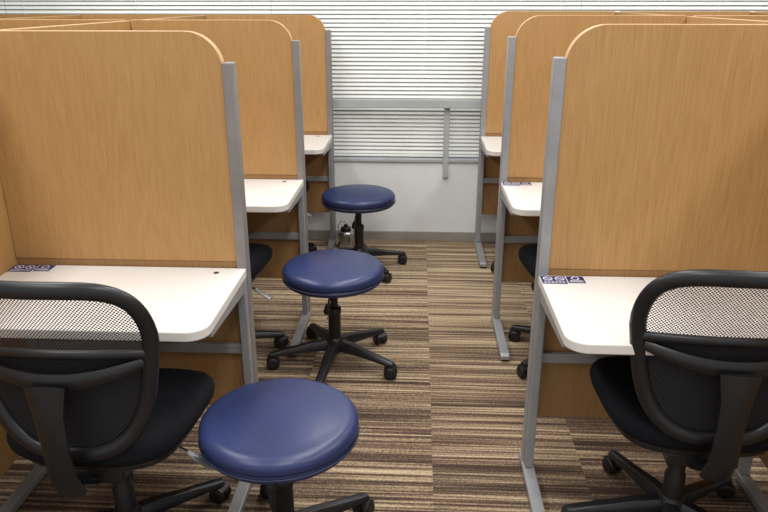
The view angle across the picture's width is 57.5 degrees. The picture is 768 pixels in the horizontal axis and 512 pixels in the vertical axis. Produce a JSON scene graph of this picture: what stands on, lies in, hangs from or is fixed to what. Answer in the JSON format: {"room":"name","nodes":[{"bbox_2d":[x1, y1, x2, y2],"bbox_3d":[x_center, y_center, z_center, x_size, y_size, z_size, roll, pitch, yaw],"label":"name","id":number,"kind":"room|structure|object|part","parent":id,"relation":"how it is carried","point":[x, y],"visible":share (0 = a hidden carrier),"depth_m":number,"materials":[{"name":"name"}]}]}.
{"room":"study cubicle room","nodes":[
{"label":"study cubicle room","id":0,"kind":"room"},
{"bbox_2d":[0,239,767,511],"bbox_3d":[0.073,0.884,1.935,8.400,0.050,6.030,1,20,3],"label":"floor","id":1,"kind":"structure","parent":0,"point":[444,434],"depth_m":2.58,"materials":[{"name":"carpet"}]},
{"bbox_2d":[0,14,75,17],"bbox_3d":[-2.199,-0.581,3.843,0.738,1.390,1.107,1,20,3],"label":"study carrel","id":2,"kind":"object","parent":1,"relation":"on","point":[1,15],"visible":0.04,"depth_m":4.09,"materials":[{"name":"brown wood"}]},
{"bbox_2d":[0,19,124,28],"bbox_3d":[-1.513,-0.184,2.759,0.738,1.390,1.107,1,20,3],"label":"study carrel","id":3,"kind":"object","parent":1,"relation":"on","point":[4,23],"visible":0.03,"depth_m":3.02,"materials":[{"name":"brown wood"}]},
{"bbox_2d":[0,14,200,20],"bbox_3d":[-1.460,-0.569,3.809,0.738,1.390,1.107,1,20,3],"label":"study carrel","id":4,"kind":"object","parent":1,"relation":"on","point":[127,17],"visible":0.04,"depth_m":4.07,"materials":[{"name":"brown wood"}]},
{"bbox_3d":[-1.812,-0.629,3.805,0.032,1.266,1.107,1,20,3],"label":"panel","id":5,"kind":"part","parent":4,"relation":"part of","materials":[{"name":"brown wood"}]},
{"bbox_3d":[-1.417,-1.091,4.189,0.705,0.670,0.032,1,20,3],"label":"panel","id":6,"kind":"part","parent":4,"relation":"part of","materials":[{"name":"brown wood"}]},
{"bbox_2d":[0,280,230,511],"bbox_3d":[-0.740,0.397,1.846,0.604,0.926,0.595,1,20,4],"label":"office chair","id":7,"kind":"object","parent":1,"relation":"on","point":[89,417],"visible":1,"depth_m":1.61,"materials":[{"name":"black fabric"}]},
{"bbox_3d":[-0.743,0.267,1.567,0.484,0.491,0.126,1,20,4],"label":"frame","id":8,"kind":"part","parent":7,"relation":"part of","materials":[{"name":"black plastic"}]},
{"bbox_3d":[-0.725,0.416,1.881,0.487,0.094,0.430,1,20,4],"label":"seat","id":9,"kind":"part","parent":7,"relation":"part of","materials":[{"name":"black fabric"}]},
{"bbox_3d":[-0.595,0.508,1.887,0.143,0.038,0.017,3,20,8],"label":"height lever","id":10,"kind":"part","parent":7,"relation":"part of","materials":[{"name":"silver metal"}]},
{"bbox_2d":[0,30,257,511],"bbox_3d":[-0.818,0.211,1.678,0.758,1.390,1.125,1,20,3],"label":"study carrel","id":11,"kind":"object","parent":1,"relation":"on","point":[121,157],"visible":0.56,"depth_m":2.04,"materials":[{"name":"brown wood"}]},
{"bbox_3d":[-1.181,0.154,1.666,0.032,1.266,1.107,1,20,3],"label":"panel","id":12,"kind":"part","parent":11,"relation":"part of","materials":[{"name":"brown wood"}]},
{"bbox_2d":[6,265,55,271],"bbox_3d":[-1.075,0.037,2.136,0.125,0.001,0.058,1,20,3],"label":"sticker","id":13,"kind":"object","parent":11,"relation":"on","point":[17,268],"visible":1,"depth_m":2.13,"materials":[{"name":"paper"}]},
{"bbox_3d":[-1.123,0.359,2.276,0.032,0.642,0.035,1,20,3],"label":"leg","id":14,"kind":"part","parent":11,"relation":"part of","materials":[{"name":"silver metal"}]},
{"bbox_3d":[-0.792,-0.308,2.050,0.693,0.670,0.032,1,20,3],"label":"panel","id":15,"kind":"part","parent":11,"relation":"part of","materials":[{"name":"brown wood"}]},
{"bbox_3d":[-0.792,0.246,2.252,0.693,0.510,0.022,1,20,3],"label":"modesty panel","id":16,"kind":"part","parent":11,"relation":"part of","materials":[{"name":"brown wood"}]},
{"bbox_3d":[-0.777,0.287,2.239,0.660,0.032,0.018,1,20,3],"label":"cross rail","id":17,"kind":"part","parent":11,"relation":"part of","materials":[{"name":"silver metal"}]},
{"bbox_3d":[-0.432,0.061,2.166,0.032,1.277,0.042,1,20,3],"label":"post","id":18,"kind":"part","parent":11,"relation":"part of","materials":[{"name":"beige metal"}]},
{"bbox_3d":[-0.435,0.366,2.240,0.026,0.632,0.030,1,20,3],"label":"leg","id":19,"kind":"part","parent":11,"relation":"part of","materials":[{"name":"silver metal"}]},
{"bbox_2d":[0,20,311,355],"bbox_3d":[-0.764,-0.175,2.733,0.758,1.390,1.125,1,20,3],"label":"study carrel","id":20,"kind":"object","parent":1,"relation":"on","point":[267,58],"visible":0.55,"depth_m":3.08,"materials":[{"name":"brown wood"}]},
{"bbox_3d":[-1.127,-0.232,2.721,0.032,1.266,1.107,1,20,3],"label":"panel","id":21,"kind":"part","parent":20,"relation":"part of","materials":[{"name":"brown wood"}]},
{"bbox_3d":[-0.738,-0.695,3.106,0.693,0.670,0.032,1,20,3],"label":"panel","id":22,"kind":"part","parent":20,"relation":"part of","materials":[{"name":"brown wood"}]},
{"bbox_3d":[-0.738,-0.140,3.307,0.693,0.510,0.022,1,20,3],"label":"modesty panel","id":23,"kind":"part","parent":20,"relation":"part of","materials":[{"name":"brown wood"}]},
{"bbox_3d":[-0.723,-0.099,3.294,0.660,0.032,0.018,1,20,3],"label":"cross rail","id":24,"kind":"part","parent":20,"relation":"part of","materials":[{"name":"silver metal"}]},
{"bbox_3d":[-0.378,-0.325,3.221,0.032,1.277,0.042,1,20,3],"label":"post","id":25,"kind":"part","parent":20,"relation":"part of","materials":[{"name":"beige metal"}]},
{"bbox_3d":[-0.381,-0.020,3.296,0.026,0.632,0.030,1,20,3],"label":"leg","id":26,"kind":"part","parent":20,"relation":"part of","materials":[{"name":"silver metal"}]},
{"bbox_2d":[141,14,336,249],"bbox_3d":[-0.710,-0.559,3.784,0.758,1.390,1.125,1,20,3],"label":"study carrel","id":27,"kind":"object","parent":1,"relation":"on","point":[315,41],"visible":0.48,"depth_m":4.15,"materials":[{"name":"brown wood"}]},
{"bbox_3d":[-1.073,-0.617,3.772,0.032,1.266,1.107,1,20,3],"label":"panel","id":28,"kind":"part","parent":27,"relation":"part of","materials":[{"name":"brown wood"}]},
{"bbox_3d":[-0.684,-1.079,4.156,0.693,0.670,0.032,1,20,3],"label":"panel","id":29,"kind":"part","parent":27,"relation":"part of","materials":[{"name":"brown wood"}]},
{"bbox_3d":[-0.684,-0.525,4.358,0.693,0.510,0.022,1,20,3],"label":"modesty panel","id":30,"kind":"part","parent":27,"relation":"part of","materials":[{"name":"brown wood"}]},
{"bbox_3d":[-0.669,-0.483,4.344,0.660,0.032,0.018,1,20,3],"label":"cross rail","id":31,"kind":"part","parent":27,"relation":"part of","materials":[{"name":"silver metal"}]},
{"bbox_3d":[-0.324,-0.710,4.272,0.032,1.277,0.042,1,20,3],"label":"post","id":32,"kind":"part","parent":27,"relation":"part of","materials":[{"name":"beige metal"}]},
{"bbox_3d":[-0.327,-0.404,4.346,0.026,0.632,0.030,1,20,3],"label":"leg","id":33,"kind":"part","parent":27,"relation":"part of","materials":[{"name":"silver metal"}]},
{"bbox_2d":[249,243,288,348],"bbox_3d":[-0.744,0.000,2.929,0.606,0.926,0.609,2,20,6],"label":"office chair","id":34,"kind":"object","parent":1,"relation":"on","point":[260,254],"visible":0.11,"depth_m":2.96,"materials":[{"name":"black plastic"}]},
{"bbox_3d":[-0.733,0.028,2.942,0.487,0.094,0.430,2,20,6],"label":"seat","id":35,"kind":"part","parent":34,"relation":"part of","materials":[{"name":"black fabric"}]},
{"bbox_2d":[198,378,374,511],"bbox_3d":[-0.295,0.621,1.891,0.554,0.474,0.563,1,20,3],"label":"stool","id":36,"kind":"object","parent":1,"relation":"on","point":[274,434],"visible":1,"depth_m":1.76,"materials":[{"name":"blue leather"}]},
{"bbox_3d":[-0.294,0.567,1.829,0.034,0.098,0.060,1,20,3],"label":"height lever","id":37,"kind":"part","parent":36,"relation":"part of","materials":[{"name":"black plastic"}]},
{"bbox_2d":[306,180,316,251],"bbox_3d":[-0.707,-0.395,4.009,0.593,0.926,0.603,1,20,3],"label":"office chair","id":38,"kind":"object","parent":1,"relation":"on","point":[311,246],"visible":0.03,"depth_m":4.27,"materials":[{"name":"black plastic"}]},
{"bbox_3d":[-0.683,-0.371,4.030,0.487,0.094,0.430,1,20,3],"label":"seat","id":39,"kind":"part","parent":38,"relation":"part of","materials":[{"name":"black fabric"}]},
{"bbox_2d":[266,249,396,384],"bbox_3d":[-0.220,0.244,2.919,0.559,0.474,0.563,1,20,3],"label":"stool","id":40,"kind":"object","parent":1,"relation":"on","point":[332,274],"visible":0.88,"depth_m":2.86,"materials":[{"name":"blue leather"}]},
{"bbox_3d":[-0.229,0.188,2.865,0.034,0.098,0.060,1,20,3],"label":"height lever","id":41,"kind":"part","parent":40,"relation":"part of","materials":[{"name":"black plastic"}]},
{"bbox_3d":[-0.208,0.057,2.867,0.414,0.086,0.414,1,20,3],"label":"seat","id":42,"kind":"part","parent":40,"relation":"part of","materials":[{"name":"blue leather"}]},
{"bbox_2d":[338,221,353,247],"bbox_3d":[-0.239,-0.139,4.407,0.105,0.172,0.100,1,20,3],"label":"metal canister","id":43,"kind":"object","parent":1,"relation":"on","point":[345,235],"visible":0.88,"depth_m":4.38,"materials":[{"name":"silver metal"}]},
{"bbox_3d":[-0.239,-0.180,4.392,0.068,0.044,0.068,1,20,3],"label":"lid","id":44,"kind":"part","parent":43,"relation":"part of","materials":[{"name":"black plastic"}]},
{"bbox_2d":[321,184,406,282],"bbox_3d":[-0.147,-0.161,4.027,0.565,0.474,0.549,1,20,3],"label":"stool","id":45,"kind":"object","parent":1,"relation":"on","point":[357,199],"visible":0.75,"depth_m":3.86,"materials":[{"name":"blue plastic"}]},
{"bbox_3d":[-0.165,-0.203,3.934,0.034,0.098,0.060,1,20,3],"label":"height lever","id":46,"kind":"part","parent":45,"relation":"part of","materials":[{"name":"black plastic"}]},
{"bbox_3d":[-0.143,-0.334,3.936,0.414,0.086,0.414,1,20,3],"label":"seat","id":47,"kind":"part","parent":45,"relation":"part of","materials":[{"name":"blue leather"}]},
{"bbox_2d":[490,259,533,290],"bbox_3d":[0.904,-0.343,3.865,0.590,0.926,0.606,-1,20,-2],"label":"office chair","id":48,"kind":"object","parent":1,"relation":"on","point":[493,262],"visible":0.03,"depth_m":4.00,"materials":[{"name":"black plastic"}]},
{"bbox_2d":[508,244,537,377],"bbox_3d":[0.842,0.015,2.889,0.587,0.926,0.610,0,20,-1],"label":"office chair","id":49,"kind":"object","parent":1,"relation":"on","point":[527,254],"visible":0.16,"depth_m":2.93,"materials":[{"name":"black plastic"}]},
{"bbox_3d":[0.821,0.036,2.919,0.487,0.094,0.430,0,20,-1],"label":"seat","id":50,"kind":"part","parent":49,"relation":"part of","materials":[{"name":"black fabric"}]},
{"bbox_2d":[474,11,662,267],"bbox_3d":[0.929,-0.542,3.707,0.758,1.410,1.125,1,20,3],"label":"study carrel","id":51,"kind":"object","parent":1,"relation":"on","point":[505,24],"visible":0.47,"depth_m":4.10,"materials":[{"name":"brown wood"}]},
{"bbox_3d":[0.593,-0.389,4.305,0.026,0.632,0.030,1,20,3],"label":"leg","id":52,"kind":"part","parent":51,"relation":"part of","materials":[{"name":"silver metal"}]},
{"bbox_3d":[0.594,-0.703,4.227,0.032,1.295,0.042,1,20,3],"label":"post","id":53,"kind":"part","parent":51,"relation":"part of","materials":[{"name":"silver metal"}]},
{"bbox_3d":[0.936,-0.457,4.272,0.660,0.032,0.018,1,20,3],"label":"cross rail","id":54,"kind":"part","parent":51,"relation":"part of","materials":[{"name":"silver metal"}]},
{"bbox_3d":[0.954,-0.497,4.284,0.693,0.510,0.022,1,20,3],"label":"modesty panel","id":55,"kind":"part","parent":51,"relation":"part of","materials":[{"name":"brown wood"}]},
{"bbox_3d":[0.954,-1.061,4.079,0.693,0.690,0.032,1,20,3],"label":"panel","id":56,"kind":"part","parent":51,"relation":"part of","materials":[{"name":"brown wood"}]},
{"bbox_3d":[1.291,-0.587,3.662,0.032,1.286,1.107,1,20,3],"label":"panel","id":57,"kind":"part","parent":51,"relation":"part of","materials":[{"name":"brown wood"}]},
{"bbox_2d":[491,15,767,360],"bbox_3d":[0.875,-0.157,2.656,0.758,1.410,1.125,1,20,3],"label":"study carrel","id":58,"kind":"object","parent":1,"relation":"on","point":[539,39],"visible":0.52,"depth_m":3.02,"materials":[{"name":"brown wood"}]},
{"bbox_3d":[0.539,-0.005,3.254,0.026,0.632,0.030,1,20,3],"label":"leg","id":59,"kind":"part","parent":58,"relation":"part of","materials":[{"name":"silver metal"}]},
{"bbox_3d":[0.540,-0.319,3.177,0.032,1.295,0.042,1,20,3],"label":"post","id":60,"kind":"part","parent":58,"relation":"part of","materials":[{"name":"silver metal"}]},
{"bbox_2d":[502,182,530,185],"bbox_3d":[0.592,-0.321,3.115,0.125,0.001,0.058,1,20,3],"label":"sticker","id":61,"kind":"object","parent":58,"relation":"on","point":[504,183],"visible":1,"depth_m":3.12,"materials":[{"name":"paper"}]},
{"bbox_3d":[0.882,-0.072,3.221,0.660,0.032,0.018,1,20,3],"label":"cross rail","id":62,"kind":"part","parent":58,"relation":"part of","materials":[{"name":"silver metal"}]},
{"bbox_3d":[0.900,-0.113,3.233,0.693,0.510,0.022,1,20,3],"label":"modesty panel","id":63,"kind":"part","parent":58,"relation":"part of","materials":[{"name":"brown wood"}]},
{"bbox_3d":[0.900,-0.677,3.028,0.693,0.690,0.032,1,20,3],"label":"panel","id":64,"kind":"part","parent":58,"relation":"part of","materials":[{"name":"brown wood"}]},
{"bbox_3d":[1.237,-0.203,2.611,0.032,1.286,1.107,1,20,3],"label":"panel","id":65,"kind":"part","parent":58,"relation":"part of","materials":[{"name":"brown wood"}]},
{"bbox_2d":[519,24,767,511],"bbox_3d":[0.809,0.234,1.587,0.758,1.410,1.125,1,20,3],"label":"study carrel","id":66,"kind":"object","parent":1,"relation":"on","point":[656,158],"visible":0.82,"depth_m":1.95,"materials":[{"name":"brown wood"}]},
{"bbox_3d":[0.473,0.387,2.186,0.026,0.632,0.030,1,20,3],"label":"leg","id":67,"kind":"part","parent":66,"relation":"part of","materials":[{"name":"silver metal"}]},
{"bbox_3d":[0.473,0.072,2.108,0.032,1.295,0.042,1,20,3],"label":"post","id":68,"kind":"part","parent":66,"relation":"part of","materials":[{"name":"silver metal"}]},
{"bbox_2d":[540,276,585,283],"bbox_3d":[0.523,0.070,2.047,0.125,0.001,0.058,1,20,3],"label":"sticker","id":69,"kind":"object","parent":66,"relation":"on","point":[545,279],"visible":1,"depth_m":2.05,"materials":[{"name":"paper"}]},
{"bbox_3d":[0.816,0.319,2.153,0.660,0.032,0.018,1,20,3],"label":"cross rail","id":70,"kind":"part","parent":66,"relation":"part of","materials":[{"name":"silver metal"}]},
{"bbox_3d":[0.833,0.278,2.165,0.693,0.510,0.022,1,20,3],"label":"modesty panel","id":71,"kind":"part","parent":66,"relation":"part of","materials":[{"name":"brown wood"}]},
{"bbox_3d":[0.834,-0.286,1.959,0.693,0.690,0.032,1,20,3],"label":"panel","id":72,"kind":"part","parent":66,"relation":"part of","materials":[{"name":"brown wood"}]},
{"bbox_3d":[1.161,0.402,2.159,0.032,0.642,0.035,1,20,3],"label":"leg","id":73,"kind":"part","parent":66,"relation":"part of","materials":[{"name":"silver metal"}]},
{"bbox_3d":[1.171,0.188,1.543,0.032,1.286,1.107,1,20,3],"label":"panel","id":74,"kind":"part","parent":66,"relation":"part of","materials":[{"name":"brown wood"}]},
{"bbox_2d":[561,269,767,511],"bbox_3d":[0.811,0.373,1.909,0.590,0.926,0.608,2,20,4],"label":"office chair","id":75,"kind":"object","parent":1,"relation":"on","point":[701,402],"visible":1,"depth_m":1.69,"materials":[{"name":"black plastic"}]},
{"bbox_3d":[0.834,0.397,1.934,0.487,0.094,0.430,2,20,4],"label":"seat","id":76,"kind":"part","parent":75,"relation":"part of","materials":[{"name":"black fabric"}]},
{"bbox_3d":[0.814,0.247,1.619,0.484,0.491,0.126,2,20,4],"label":"frame","id":77,"kind":"part","parent":75,"relation":"part of","materials":[{"name":"black plastic"}]},
{"bbox_2d":[620,11,767,15],"bbox_3d":[1.678,-0.526,3.664,0.738,1.410,1.107,1,20,3],"label":"study carrel","id":78,"kind":"object","parent":1,"relation":"on","point":[687,13],"visible":0.06,"depth_m":3.91,"materials":[{"name":"brown wood"}]},
{"bbox_3d":[2.030,-0.575,3.629,0.032,1.286,1.107,1,20,3],"label":"panel","id":79,"kind":"part","parent":78,"relation":"part of","materials":[{"name":"brown wood"}]},
{"bbox_2d":[693,15,767,20],"bbox_3d":[1.624,-0.142,2.614,0.738,1.410,1.107,1,20,3],"label":"study carrel","id":80,"kind":"object","parent":1,"relation":"on","point":[747,17],"visible":0.08,"depth_m":2.87,"materials":[{"name":"brown wood"}]},
{"bbox_2d":[307,161,496,231],"bbox_3d":[0.212,-1.385,4.205,8.400,2.650,0.200,1,20,3],"label":"wall","id":81,"kind":"structure","parent":0,"point":[426,200],"depth_m":4.46,"materials":[{"name":"white paint"}]},
{"bbox_2d":[0,0,767,153],"bbox_3d":[0.215,-1.442,4.237,8.400,1.665,0.060,1,20,3],"label":"window","id":82,"kind":"structure","parent":81,"relation":"in","point":[270,0],"depth_m":4.28,"materials":[{"name":"grey paint"}]},
{"bbox_2d":[0,0,5,12],"bbox_3d":[-3.087,-1.458,4.289,1.598,1.650,0.040,1,20,3],"label":"blind","id":83,"kind":"object","parent":82,"relation":"attached to","point":[2,6],"visible":0.06,"depth_m":4.23,"materials":[{"name":"white plastic"}]},
{"bbox_2d":[4,0,271,14],"bbox_3d":[-1.479,-1.431,4.216,1.618,1.650,0.040,1,20,3],"label":"blind","id":84,"kind":"object","parent":82,"relation":"attached to","point":[10,4],"visible":0.04,"depth_m":4.19,"materials":[{"name":"white plastic"}]},
{"bbox_2d":[271,0,581,156],"bbox_3d":[0.239,-1.403,4.139,1.818,1.650,0.040,1,20,3],"label":"blind","id":85,"kind":"object","parent":82,"relation":"attached to","point":[370,127],"visible":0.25,"depth_m":4.24,"materials":[{"name":"white plastic"}]},
{"bbox_3d":[0.239,-0.635,4.419,1.818,0.016,0.024,1,20,3],"label":"rail","id":86,"kind":"part","parent":85,"relation":"part of","materials":[{"name":"grey metal"}]},
{"bbox_3d":[0.238,-1.379,4.132,0.002,1.590,0.002,1,20,3],"label":"ladder cord","id":87,"kind":"part","parent":85,"relation":"part of","materials":[{"name":"white fabric"}]},
{"bbox_2d":[581,0,767,11],"bbox_3d":[1.928,-1.375,4.062,1.560,1.650,0.040,1,20,3],"label":"blind","id":88,"kind":"object","parent":82,"relation":"attached to","point":[584,2],"visible":0.06,"depth_m":4.05,"materials":[{"name":"white plastic"}]},
{"bbox_2d":[308,230,495,240],"bbox_3d":[0.207,-0.132,4.551,8.400,0.060,0.012,1,20,3],"label":"baseboard","id":89,"kind":"structure","parent":81,"relation":"attached to","point":[312,234],"depth_m":4.54,"materials":[{"name":"grey plastic"}]},
{"bbox_2d":[334,156,478,162],"bbox_3d":[0.212,-0.631,4.474,8.400,0.020,0.212,1,20,3],"label":"trim","id":90,"kind":"structure","parent":81,"relation":"attached to","point":[336,158],"depth_m":4.39,"materials":[{"name":"grey paint"}]},
{"bbox_2d":[333,98,480,177],"bbox_3d":[0.206,-0.720,4.315,5.200,0.487,0.050,1,20,3],"label":"rail","id":91,"kind":"object","parent":81,"relation":"in","point":[446,104],"depth_m":4.22,"materials":[{"name":"grey metal"}]},
{"bbox_3d":[0.206,-0.921,4.231,5.200,0.052,0.030,1,20,3],"label":"rail","id":92,"kind":"part","parent":91,"relation":"part of","materials":[{"name":"grey metal"}]}
]}

